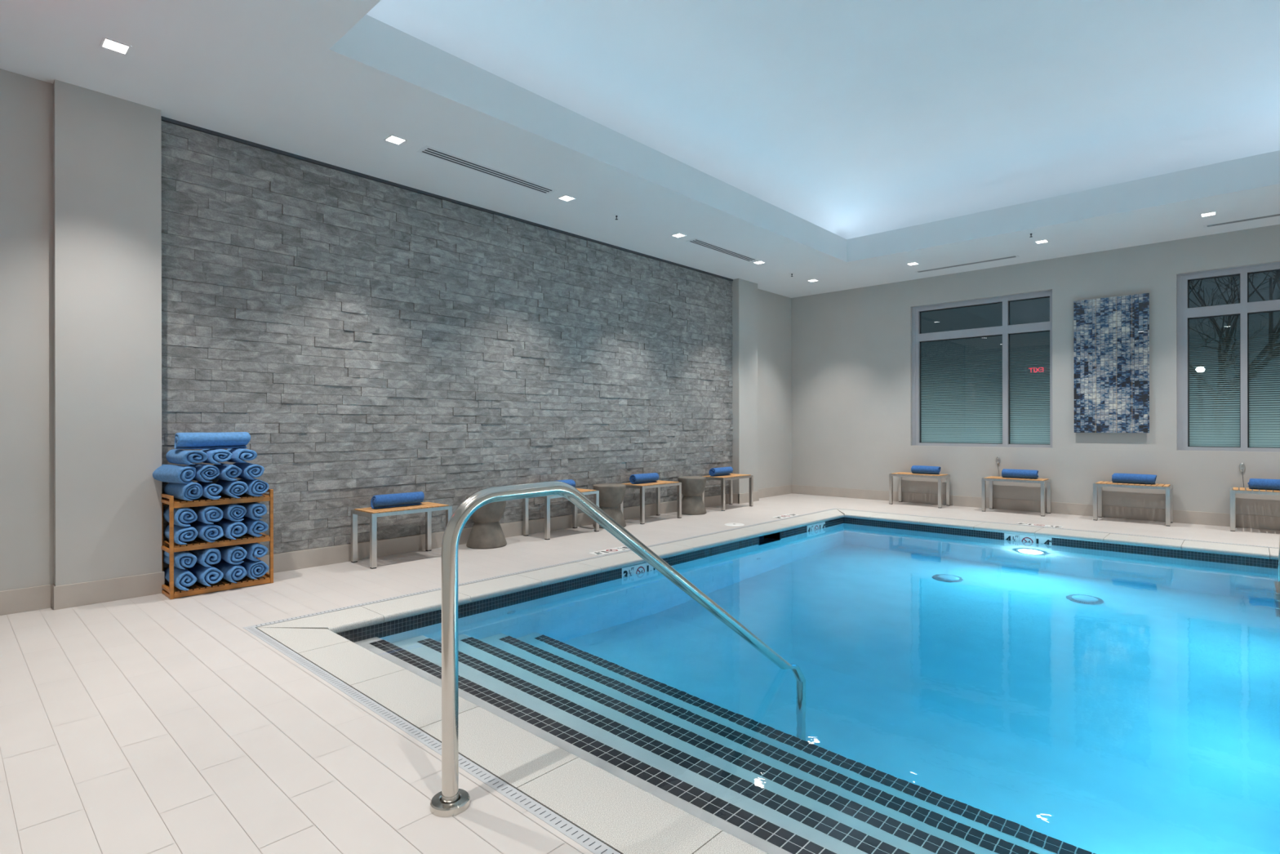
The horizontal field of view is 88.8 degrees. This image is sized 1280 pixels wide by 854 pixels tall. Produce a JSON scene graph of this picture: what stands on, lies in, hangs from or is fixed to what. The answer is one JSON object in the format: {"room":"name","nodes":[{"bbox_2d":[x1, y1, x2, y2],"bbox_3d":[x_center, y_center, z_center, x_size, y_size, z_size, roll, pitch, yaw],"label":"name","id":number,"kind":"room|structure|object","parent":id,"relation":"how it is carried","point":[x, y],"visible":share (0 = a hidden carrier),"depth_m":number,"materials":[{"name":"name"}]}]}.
{"room":"indoor swimming pool","nodes":[
{"label":"indoor swimming pool","id":0,"kind":"room"},
{"bbox_2d":[0,68,791,591],"bbox_3d":[-0.893,-1.098,7.103,0.379,4.600,10.164,0,0,43],"label":"wall","id":1,"kind":"structure","parent":0,"point":[81,167],"depth_m":4.07,"materials":[{"name":"paint"}]},
{"bbox_2d":[0,484,791,615],"bbox_3d":[-0.781,1.031,7.072,0.201,0.141,9.864,0,0,43],"label":"baseboard","id":2,"kind":"structure","parent":1,"relation":"attached to","point":[66,596],"depth_m":5.10,"materials":[{"name":"tile"}]},
{"bbox_2d":[160,120,733,568],"bbox_3d":[-0.976,-0.562,6.918,0.038,3.040,6.761,0,0,43],"label":"stone wall","id":3,"kind":"structure","parent":1,"relation":"attached to","point":[286,277],"depth_m":5.76,"materials":[{"name":"grey stone"}]},
{"bbox_2d":[160,115,733,280],"bbox_3d":[-0.969,-0.574,6.909,0.060,3.072,6.767,0,0,43],"label":"trim","id":4,"kind":"structure","parent":3,"relation":"attached to","point":[162,118],"depth_m":5.66,"materials":[{"name":"grey metal"}]},
{"bbox_2d":[0,0,1279,297],"bbox_3d":[1.918,-2.659,4.571,7.780,1.090,10.064,0,0,43],"label":"ceiling","id":5,"kind":"structure","parent":0,"point":[841,144],"depth_m":5.63,"materials":[{"name":"paint"}]},
{"bbox_2d":[99,36,132,55],"bbox_3d":[-2.899,-2.103,3.615,0.124,0.005,0.124,0,0,43],"label":"recessed light","id":6,"kind":"object","parent":5,"relation":"in","point":[108,43],"visible":1,"depth_m":3.61,"materials":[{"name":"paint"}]},
{"bbox_2d":[383,134,407,145],"bbox_3d":[-1.796,-2.105,4.802,0.124,0.005,0.124,0,0,43],"label":"recessed light","id":7,"kind":"object","parent":5,"relation":"in","point":[393,139],"visible":1,"depth_m":4.80,"materials":[{"name":"white"}]},
{"bbox_2d":[416,145,556,194],"bbox_3d":[-1.226,-2.107,5.418,0.149,0.004,1.270,0,0,43],"label":"ceiling vent","id":8,"kind":"object","parent":5,"relation":"in","point":[427,150],"visible":1,"depth_m":5.35,"materials":[{"name":"white"}]},
{"bbox_2d":[556,195,575,201],"bbox_3d":[-0.677,-2.107,6.035,0.124,0.005,0.124,0,0,43],"label":"recessed light","id":9,"kind":"object","parent":5,"relation":"in","point":[566,197],"visible":1,"depth_m":6.03,"materials":[{"name":"white"}]},
{"bbox_2d":[612,213,620,219],"bbox_3d":[-0.234,-2.088,6.523,0.084,0.044,0.084,0,0,43],"label":"sprinkler head","id":10,"kind":"object","parent":5,"relation":"attached to","point":[616,215],"visible":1,"depth_m":6.51},
{"bbox_2d":[671,232,686,237],"bbox_3d":[0.426,-2.109,7.214,0.124,0.005,0.124,0,0,43],"label":"recessed light","id":11,"kind":"object","parent":5,"relation":"in","point":[677,235],"visible":1,"depth_m":7.22,"materials":[{"name":"white"}]},
{"bbox_2d":[686,238,757,262],"bbox_3d":[1.013,-2.111,7.856,0.149,0.004,1.280,0,0,43],"label":"ceiling vent","id":12,"kind":"object","parent":5,"relation":"in","point":[698,242],"visible":1,"depth_m":7.82,"materials":[{"name":"white"}]},
{"bbox_2d":[752,260,765,264],"bbox_3d":[1.533,-2.111,8.411,0.124,0.005,0.124,0,0,43],"label":"recessed light","id":13,"kind":"object","parent":5,"relation":"in","point":[759,261],"visible":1,"depth_m":8.41,"materials":[{"name":"white"}]},
{"bbox_2d":[906,262,918,265],"bbox_3d":[3.543,-2.115,8.494,0.124,0.005,0.124,0,0,43],"label":"recessed light","id":14,"kind":"object","parent":5,"relation":"in","point":[913,263],"visible":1,"depth_m":8.50,"materials":[{"name":"white"}]},
{"bbox_2d":[914,255,1019,272],"bbox_3d":[4.238,-2.117,8.539,1.250,0.004,0.099,0,0,43],"label":"ceiling vent","id":15,"kind":"object","parent":5,"relation":"in","point":[1012,256],"visible":1,"depth_m":8.51,"materials":[{"name":"white metal"}]},
{"bbox_2d":[1026,231,1035,237],"bbox_3d":[4.281,-2.096,7.158,0.084,0.044,0.084,0,0,43],"label":"sprinkler head","id":16,"kind":"object","parent":5,"relation":"attached to","point":[1030,233],"visible":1,"depth_m":7.15},
{"bbox_2d":[1034,239,1048,244],"bbox_3d":[4.598,-2.117,7.484,0.124,0.005,0.124,0,0,43],"label":"recessed light","id":17,"kind":"object","parent":5,"relation":"in","point":[1045,240],"visible":1,"depth_m":7.47,"materials":[{"name":"white"}]},
{"bbox_2d":[1200,211,1217,217],"bbox_3d":[5.673,-2.119,6.525,0.124,0.005,0.124,0,0,43],"label":"recessed light","id":18,"kind":"object","parent":5,"relation":"in","point":[1212,213],"visible":1,"depth_m":6.53,"materials":[{"name":"white"}]},
{"bbox_2d":[1203,213,1279,227],"bbox_3d":[6.434,-2.121,6.509,1.250,0.004,0.099,0,0,43],"label":"ceiling vent","id":19,"kind":"object","parent":5,"relation":"in","point":[1278,214],"visible":1,"depth_m":6.73,"materials":[{"name":"white"}]},
{"bbox_2d":[0,493,1279,853],"bbox_3d":[1.923,1.156,4.572,7.585,0.120,9.864,0,0,43],"label":"floor","id":20,"kind":"structure","parent":0,"point":[157,723],"depth_m":2.40,"materials":[{"name":"grey tile"}]},
{"bbox_2d":[160,488,273,599],"bbox_3d":[-2.909,0.774,4.505,0.304,0.662,0.606,0,0,43],"label":"towel rack","id":21,"kind":"object","parent":20,"relation":"on","point":[171,591],"visible":0.7,"depth_m":4.38,"materials":[{"name":"brown wood"}]},
{"bbox_2d":[164,566,196,590],"bbox_3d":[-3.051,0.999,4.338,0.365,0.124,0.124,0,0,43],"label":"rolled towel","id":22,"kind":"object","parent":21,"relation":"on","point":[182,577],"visible":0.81,"depth_m":4.24,"materials":[{"name":"blue fabric"}]},
{"bbox_2d":[163,551,196,569],"bbox_3d":[-3.053,0.873,4.343,0.360,0.116,0.134,0,0,43],"label":"rolled towel","id":23,"kind":"object","parent":22,"relation":"on","point":[184,558],"visible":0.84,"depth_m":4.24,"materials":[{"name":"blue fabric"}]},
{"bbox_2d":[164,524,197,544],"bbox_3d":[-3.045,0.706,4.333,0.361,0.110,0.131,0,0,43],"label":"rolled towel","id":24,"kind":"object","parent":21,"relation":"on","point":[189,533],"visible":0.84,"depth_m":4.22,"materials":[{"name":"blue fabric"}]},
{"bbox_2d":[163,506,197,526],"bbox_3d":[-3.053,0.590,4.340,0.365,0.122,0.133,0,0,43],"label":"rolled towel","id":25,"kind":"object","parent":24,"relation":"on","point":[183,517],"visible":0.8,"depth_m":4.23,"materials":[{"name":"blue fabric"}]},
{"bbox_2d":[164,481,203,500],"bbox_3d":[-3.031,0.421,4.343,0.374,0.118,0.129,0,0,38],"label":"rolled towel","id":26,"kind":"object","parent":21,"relation":"on","point":[193,491],"visible":0.92,"depth_m":4.25,"materials":[{"name":"blue fabric"}]},
{"bbox_2d":[152,464,195,484],"bbox_3d":[-3.065,0.312,4.302,0.365,0.121,0.136,0,0,30],"label":"rolled towel","id":27,"kind":"object","parent":26,"relation":"on","point":[173,473],"visible":1,"depth_m":4.23,"materials":[{"name":"blue fabric"}]},
{"bbox_2d":[165,448,208,464],"bbox_3d":[-3.019,0.202,4.349,0.354,0.098,0.146,0,0,37],"label":"rolled towel","id":28,"kind":"object","parent":27,"relation":"on","point":[174,455],"visible":1,"depth_m":4.26,"materials":[{"name":"blue fabric"}]},
{"bbox_2d":[188,561,223,586],"bbox_3d":[-2.949,0.994,4.438,0.366,0.127,0.135,0,0,43],"label":"rolled towel","id":29,"kind":"object","parent":21,"relation":"on","point":[212,575],"visible":0.91,"depth_m":4.34,"materials":[{"name":"blue fabric"}]},
{"bbox_2d":[188,547,221,567],"bbox_3d":[-2.960,0.874,4.441,0.365,0.127,0.129,0,0,43],"label":"rolled towel","id":30,"kind":"object","parent":29,"relation":"on","point":[211,555],"visible":0.85,"depth_m":4.33,"materials":[{"name":"blue fabric"}]},
{"bbox_2d":[190,520,223,542],"bbox_3d":[-2.952,0.707,4.437,0.373,0.122,0.133,0,0,43],"label":"rolled towel","id":31,"kind":"object","parent":21,"relation":"on","point":[207,532],"visible":0.89,"depth_m":4.33,"materials":[{"name":"blue fabric"}]},
{"bbox_2d":[189,505,222,524],"bbox_3d":[-2.949,0.586,4.436,0.369,0.118,0.131,0,0,43],"label":"rolled towel","id":32,"kind":"object","parent":31,"relation":"on","point":[205,514],"visible":0.91,"depth_m":4.33,"materials":[{"name":"blue fabric"}]},
{"bbox_2d":[196,480,222,499],"bbox_3d":[-2.938,0.430,4.434,0.363,0.116,0.107,0,0,43],"label":"rolled towel","id":33,"kind":"object","parent":21,"relation":"on","point":[211,491],"visible":0.7,"depth_m":4.33,"materials":[{"name":"blue fabric"}]},
{"bbox_2d":[186,463,219,482],"bbox_3d":[-2.962,0.310,4.413,0.362,0.120,0.136,0,0,40],"label":"rolled towel","id":34,"kind":"object","parent":33,"relation":"on","point":[203,472],"visible":0.83,"depth_m":4.31,"materials":[{"name":"blue fabric"}]},
{"bbox_2d":[200,448,232,464],"bbox_3d":[-2.909,0.201,4.466,0.349,0.105,0.139,0,0,43],"label":"rolled towel","id":35,"kind":"object","parent":34,"relation":"on","point":[215,455],"visible":0.82,"depth_m":4.36,"materials":[{"name":"blue fabric"}]},
{"bbox_2d":[213,559,246,582],"bbox_3d":[-2.846,0.996,4.535,0.364,0.128,0.126,0,0,43],"label":"rolled towel","id":36,"kind":"object","parent":21,"relation":"on","point":[236,572],"visible":0.85,"depth_m":4.44,"materials":[{"name":"blue fabric"}]},
{"bbox_2d":[214,545,247,564],"bbox_3d":[-2.852,0.880,4.545,0.356,0.127,0.123,0,0,43],"label":"rolled towel","id":37,"kind":"object","parent":36,"relation":"on","point":[232,554],"visible":0.88,"depth_m":4.44,"materials":[{"name":"blue fabric"}]},
{"bbox_2d":[213,518,247,539],"bbox_3d":[-2.850,0.706,4.539,0.368,0.119,0.126,0,0,43],"label":"rolled towel","id":38,"kind":"object","parent":21,"relation":"on","point":[236,529],"visible":0.91,"depth_m":4.43,"materials":[{"name":"blue fabric"}]},
{"bbox_2d":[215,503,246,521],"bbox_3d":[-2.851,0.588,4.546,0.366,0.116,0.129,0,0,43],"label":"rolled towel","id":39,"kind":"object","parent":38,"relation":"on","point":[232,512],"visible":0.88,"depth_m":4.44,"materials":[{"name":"blue fabric"}]},
{"bbox_2d":[215,479,248,497],"bbox_3d":[-2.838,0.427,4.529,0.359,0.117,0.130,0,0,43],"label":"rolled towel","id":40,"kind":"object","parent":21,"relation":"on","point":[230,488],"visible":0.91,"depth_m":4.42,"materials":[{"name":"blue fabric"}]},
{"bbox_2d":[213,462,241,480],"bbox_3d":[-2.861,0.312,4.505,0.366,0.113,0.124,0,0,43],"label":"rolled towel","id":41,"kind":"object","parent":40,"relation":"on","point":[226,470],"visible":0.76,"depth_m":4.40,"materials":[{"name":"blue fabric"}]},
{"bbox_2d":[239,557,268,579],"bbox_3d":[-2.769,0.996,4.656,0.362,0.125,0.134,0,0,43],"label":"rolled towel","id":42,"kind":"object","parent":21,"relation":"on","point":[258,568],"visible":0.81,"depth_m":4.54,"materials":[{"name":"blue fabric"}]},
{"bbox_2d":[236,538,267,561],"bbox_3d":[-2.769,0.872,4.654,0.365,0.127,0.126,0,0,43],"label":"rolled towel","id":43,"kind":"object","parent":42,"relation":"on","point":[256,549],"visible":0.75,"depth_m":4.54,"materials":[{"name":"blue fabric"}]},
{"bbox_2d":[238,478,269,496],"bbox_3d":[-2.755,0.426,4.633,0.368,0.122,0.128,0,0,43],"label":"rolled towel","id":44,"kind":"object","parent":21,"relation":"on","point":[256,487],"visible":0.71,"depth_m":4.52,"materials":[{"name":"blue fabric"}]},
{"bbox_2d":[232,462,264,479],"bbox_3d":[-2.773,0.311,4.610,0.368,0.120,0.124,0,0,43],"label":"rolled towel","id":45,"kind":"object","parent":44,"relation":"on","point":[250,471],"visible":0.82,"depth_m":4.51,"materials":[{"name":"blue fabric"}]},
{"bbox_2d":[226,448,257,462],"bbox_3d":[-2.806,0.200,4.582,0.360,0.105,0.142,0,0,44],"label":"rolled towel","id":46,"kind":"object","parent":45,"relation":"on","point":[239,455],"visible":0.91,"depth_m":4.47,"materials":[{"name":"blue fabric"}]},
{"bbox_2d":[173,431,250,448],"bbox_3d":[-2.907,0.096,4.452,0.126,0.116,0.440,0,0,41],"label":"rolled towel","id":47,"kind":"object","parent":46,"relation":"on","point":[228,440],"visible":1,"depth_m":4.41,"materials":[{"name":"blue fabric"}]},
{"bbox_2d":[240,516,268,537],"bbox_3d":[-2.763,0.707,4.647,0.359,0.124,0.124,0,0,43],"label":"rolled towel","id":48,"kind":"object","parent":21,"relation":"on","point":[255,527],"visible":0.77,"depth_m":4.54,"materials":[{"name":"blue fabric"}]},
{"bbox_2d":[235,502,266,519],"bbox_3d":[-2.759,0.592,4.643,0.361,0.119,0.125,0,0,43],"label":"rolled towel","id":49,"kind":"object","parent":48,"relation":"on","point":[255,510],"visible":0.79,"depth_m":4.53,"materials":[{"name":"blue fabric"}]},
{"bbox_2d":[351,502,452,568],"bbox_3d":[-1.979,0.886,5.452,0.380,0.434,0.700,0,0,43],"label":"bench","id":50,"kind":"object","parent":20,"relation":"on","point":[427,507],"visible":0.75,"depth_m":5.31,"materials":[{"name":"silver metal"}]},
{"bbox_2d":[370,491,424,508],"bbox_3d":[-2.022,0.614,5.465,0.117,0.113,0.444,0,0,43],"label":"rolled towel","id":51,"kind":"object","parent":50,"relation":"on","point":[397,500],"visible":1,"depth_m":5.41,"materials":[{"name":"blue fabric"}]},
{"bbox_2d":[466,495,506,548],"bbox_3d":[-1.423,0.874,6.069,0.366,0.458,0.366,0,0,43],"label":"stool","id":52,"kind":"object","parent":20,"relation":"on","point":[486,532],"visible":0.68,"depth_m":5.94,"materials":[{"name":"beige concrete"}]},
{"bbox_2d":[523,488,599,539],"bbox_3d":[-0.805,0.884,6.737,0.380,0.434,0.700,0,0,43],"label":"bench","id":53,"kind":"object","parent":20,"relation":"on","point":[585,491],"visible":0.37,"depth_m":6.60,"materials":[{"name":"silver metal"}]},
{"bbox_2d":[558,479,575,487],"bbox_3d":[-0.844,0.611,6.740,0.118,0.113,0.407,0,0,43],"label":"rolled towel","id":54,"kind":"object","parent":53,"relation":"on","point":[571,482],"visible":0.25,"depth_m":6.80,"materials":[{"name":"blue fabric"}]},
{"bbox_2d":[592,483,626,528],"bbox_3d":[-0.336,0.872,7.229,0.366,0.458,0.366,0,0,-32],"label":"stool","id":55,"kind":"object","parent":20,"relation":"on","point":[611,495],"visible":0.72,"depth_m":7.10,"materials":[{"name":"beige concrete"}]},
{"bbox_2d":[588,546,630,555],"bbox_3d":[-0.248,1.102,5.801,0.146,0.009,0.437,0,0,43],"label":"depth marker","id":56,"kind":"object","parent":20,"relation":"on","point":[621,548],"visible":0.94,"depth_m":5.79,"materials":[{"name":"white tile"}]},
{"bbox_2d":[619,480,681,524],"bbox_3d":[0.125,0.882,7.743,0.380,0.434,0.700,0,0,43],"label":"bench","id":57,"kind":"object","parent":20,"relation":"on","point":[658,484],"visible":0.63,"depth_m":7.70,"materials":[{"name":"silver metal"}]},
{"bbox_2d":[629,472,658,484],"bbox_3d":[0.054,0.610,7.712,0.118,0.113,0.416,0,0,43],"label":"rolled towel","id":58,"kind":"object","parent":57,"relation":"on","point":[652,477],"visible":1,"depth_m":7.64,"materials":[{"name":"blue fabric"}]},
{"bbox_2d":[677,475,706,515],"bbox_3d":[0.662,0.870,8.302,0.366,0.458,0.366,0,0,-16],"label":"stool","id":59,"kind":"object","parent":20,"relation":"on","point":[692,486],"visible":0.88,"depth_m":8.17,"materials":[{"name":"beige concrete"}]},
{"bbox_2d":[701,473,753,511],"bbox_3d":[1.183,0.880,8.889,0.380,0.434,0.700,0,0,43],"label":"bench","id":60,"kind":"object","parent":20,"relation":"on","point":[733,476],"visible":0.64,"depth_m":8.77,"materials":[{"name":"silver metal"}]},
{"bbox_2d":[708,466,733,476],"bbox_3d":[1.098,0.607,8.841,0.119,0.114,0.428,0,0,43],"label":"rolled towel","id":61,"kind":"object","parent":60,"relation":"on","point":[722,471],"visible":1,"depth_m":8.76,"materials":[{"name":"blue fabric"}]},
{"bbox_2d":[724,522,744,525],"bbox_3d":[1.058,1.094,7.330,0.224,0.008,0.224,0,0,43],"label":"lid","id":62,"kind":"object","parent":20,"relation":"on","point":[729,523],"visible":1,"depth_m":7.29,"materials":[{"name":"white plastic"}]},
{"bbox_2d":[243,507,1279,853],"bbox_3d":[1.979,1.100,4.552,4.805,0.012,7.060,0,0,43],"label":"drain grate","id":63,"kind":"object","parent":20,"relation":"on","point":[565,827],"visible":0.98,"depth_m":2.46,"materials":[{"name":"grey"}]},
{"bbox_2d":[256,508,1279,853],"bbox_3d":[1.979,1.996,4.554,4.720,1.800,6.970,0,0,43],"label":"swimming pool","id":64,"kind":"object","parent":20,"relation":"in","point":[624,816],"visible":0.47,"depth_m":3.10,"materials":[{"name":"paint"}]},
{"bbox_2d":[430,480,791,817],"bbox_3d":[0.132,1.254,2.638,0.112,2.147,2.124,0,0,43],"label":"pool handrail","id":65,"kind":"object","parent":64,"relation":"attached to","point":[451,801],"visible":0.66,"depth_m":1.90,"materials":[{"name":"silver metal"}]},
{"bbox_2d":[621,562,654,576],"bbox_3d":[0.001,1.218,5.441,0.009,0.146,0.437,0,0,43],"label":"depth marker","id":66,"kind":"object","parent":64,"relation":"attached to","point":[627,571],"visible":0.38,"depth_m":5.40,"materials":[{"name":"white tile"}]},
{"bbox_2d":[806,521,825,531],"bbox_3d":[2.068,1.214,7.677,0.009,0.146,0.437,0,0,43],"label":"depth marker","id":67,"kind":"object","parent":64,"relation":"attached to","point":[817,526],"visible":0.48,"depth_m":7.67,"materials":[{"name":"white tile"}]},
{"bbox_2d":[352,522,1279,853],"bbox_3d":[1.942,2.026,4.513,4.320,1.640,6.480,0,0,43],"label":"pool water","id":68,"kind":"object","parent":64,"relation":"in","point":[940,693],"visible":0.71,"depth_m":3.04,"materials":[{"name":"blue liquid"}]},
{"bbox_2d":[1004,533,1052,544],"bbox_3d":[4.049,1.210,6.832,0.437,0.146,0.009,0,0,43],"label":"depth marker","id":69,"kind":"object","parent":64,"relation":"attached to","point":[1006,535],"visible":0.47,"depth_m":6.83,"materials":[{"name":"white tile"}]},
{"bbox_2d":[772,513,799,518],"bbox_3d":[1.781,1.098,7.997,0.146,0.009,0.437,0,0,43],"label":"depth marker","id":70,"kind":"object","parent":20,"relation":"on","point":[788,515],"visible":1,"depth_m":7.97,"materials":[{"name":"white tile"}]},
{"bbox_2d":[888,471,950,507],"bbox_3d":[3.902,0.875,9.134,0.700,0.434,0.380,0,0,43],"label":"bench","id":71,"kind":"object","parent":20,"relation":"on","point":[900,474],"visible":0.88,"depth_m":9.02,"materials":[{"name":"silver metal"}]},
{"bbox_2d":[911,465,940,474],"bbox_3d":[3.971,0.602,9.089,0.381,0.114,0.118,0,0,43],"label":"rolled towel","id":72,"kind":"object","parent":71,"relation":"on","point":[914,468],"visible":1,"depth_m":9.04,"materials":[{"name":"blue fabric"}]},
{"bbox_2d":[981,475,1051,515],"bbox_3d":[4.783,0.874,8.319,0.700,0.434,0.380,0,0,43],"label":"bench","id":73,"kind":"object","parent":20,"relation":"on","point":[1042,481],"visible":0.9,"depth_m":8.22,"materials":[{"name":"silver metal"}]},
{"bbox_2d":[1001,468,1038,479],"bbox_3d":[4.822,0.601,8.303,0.422,0.112,0.118,0,0,43],"label":"rolled towel","id":74,"kind":"object","parent":73,"relation":"on","point":[1006,473],"visible":1,"depth_m":8.26,"materials":[{"name":"blue fabric"}]},
{"bbox_2d":[1016,522,1063,528],"bbox_3d":[4.413,1.093,7.226,0.437,0.009,0.146,0,0,43],"label":"depth marker","id":75,"kind":"object","parent":20,"relation":"on","point":[1020,523],"visible":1,"depth_m":7.21,"materials":[{"name":"white tile"}]},
{"bbox_2d":[1093,480,1173,526],"bbox_3d":[5.657,0.872,7.512,0.700,0.434,0.380,0,0,43],"label":"bench","id":76,"kind":"object","parent":20,"relation":"on","point":[1097,486],"visible":0.88,"depth_m":7.39,"materials":[{"name":"silver metal"}]},
{"bbox_2d":[1111,473,1156,484],"bbox_3d":[5.677,0.599,7.514,0.411,0.114,0.119,0,0,43],"label":"rolled towel","id":77,"kind":"object","parent":76,"relation":"on","point":[1116,477],"visible":1,"depth_m":7.48,"materials":[{"name":"blue fabric"}]},
{"bbox_2d":[1230,487,1279,531],"bbox_3d":[6.527,0.870,6.707,0.700,0.434,0.380,0,0,43],"label":"bench","id":78,"kind":"object","parent":20,"relation":"on","point":[1233,491],"visible":0.87,"depth_m":6.79,"materials":[{"name":"silver metal"}]},
{"bbox_2d":[1247,478,1279,490],"bbox_3d":[6.535,0.597,6.721,0.424,0.112,0.118,0,0,43],"label":"rolled towel","id":79,"kind":"object","parent":78,"relation":"on","point":[1254,483],"visible":1,"depth_m":6.75,"materials":[{"name":"blue fabric"}]},
{"bbox_2d":[1277,540,1279,581],"bbox_3d":[5.088,1.259,4.627,0.859,1.796,0.608,0,0,43],"label":"pool ladder","id":80,"kind":"object","parent":20,"relation":"attached to","point":[1278,562],"visible":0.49,"depth_m":5.07,"materials":[{"name":"silver metal"}]},
{"bbox_2d":[791,224,1279,516],"bbox_3d":[5.331,-1.110,8.276,7.800,4.600,0.233,0,0,43],"label":"wall","id":81,"kind":"structure","parent":0,"point":[851,348],"depth_m":8.39,"materials":[{"name":"paint"}]},
{"bbox_2d":[911,289,1052,448],"bbox_3d":[4.618,-0.731,8.917,1.762,2.008,0.068,0,0,43],"label":"window","id":82,"kind":"structure","parent":81,"relation":"in","point":[1008,429],"depth_m":8.88,"materials":[{"name":"grey metal"}]},
{"bbox_2d":[995,456,999,474],"bbox_3d":[4.737,0.546,8.654,0.048,0.300,0.020,0,0,43],"label":"wall anchor","id":83,"kind":"object","parent":81,"relation":"attached to","point":[997,459],"visible":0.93,"depth_m":8.65,"materials":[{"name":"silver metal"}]},
{"bbox_2d":[791,484,1279,530],"bbox_3d":[5.271,1.020,8.177,7.560,0.141,0.026,0,0,43],"label":"baseboard","id":84,"kind":"structure","parent":81,"relation":"attached to","point":[1257,522],"depth_m":8.14,"materials":[{"name":"tile"}]},
{"bbox_2d":[1073,293,1149,432],"bbox_3d":[5.630,-0.735,7.821,0.735,1.617,0.053,0,0,43],"label":"wall art","id":85,"kind":"object","parent":81,"relation":"attached to","point":[1111,335],"visible":1,"depth_m":7.79,"materials":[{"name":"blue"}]},
{"bbox_2d":[1177,262,1279,452],"bbox_3d":[6.804,-0.735,6.897,1.762,2.008,0.068,0,0,43],"label":"window","id":86,"kind":"structure","parent":81,"relation":"in","point":[1190,436],"depth_m":7.22,"materials":[{"name":"grey metal"}]},
{"bbox_2d":[1239,462,1244,487],"bbox_3d":[6.483,0.540,7.040,0.048,0.300,0.020,0,0,43],"label":"wall anchor","id":87,"kind":"object","parent":81,"relation":"attached to","point":[1242,466],"visible":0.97,"depth_m":7.04,"materials":[{"name":"grey metal"}]},
{"label":"outside","id":88,"kind":"structure","parent":0,"visible":0},
{"bbox_3d":[15.081,1.421,20.000,45.000,0.100,30.156,0,0,43],"label":"ground","id":89,"kind":"structure","parent":88,"visible":0},
{"bbox_2d":[1043,271,1279,444],"bbox_3d":[9.925,-1.280,10.669,4.056,5.331,5.460,0,0,-39],"label":"bare tree","id":90,"kind":"object","parent":89,"relation":"on","point":[1225,342],"visible":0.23,"depth_m":10.97,"materials":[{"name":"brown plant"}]},
{"bbox_2d":[1194,364,1206,422],"bbox_3d":[13.023,-0.040,15.197,0.240,2.830,0.240,0,0,43],"label":"street lamp","id":91,"kind":"object","parent":89,"relation":"on","point":[1200,366],"visible":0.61,"depth_m":15.16,"materials":[{"name":"grey"}]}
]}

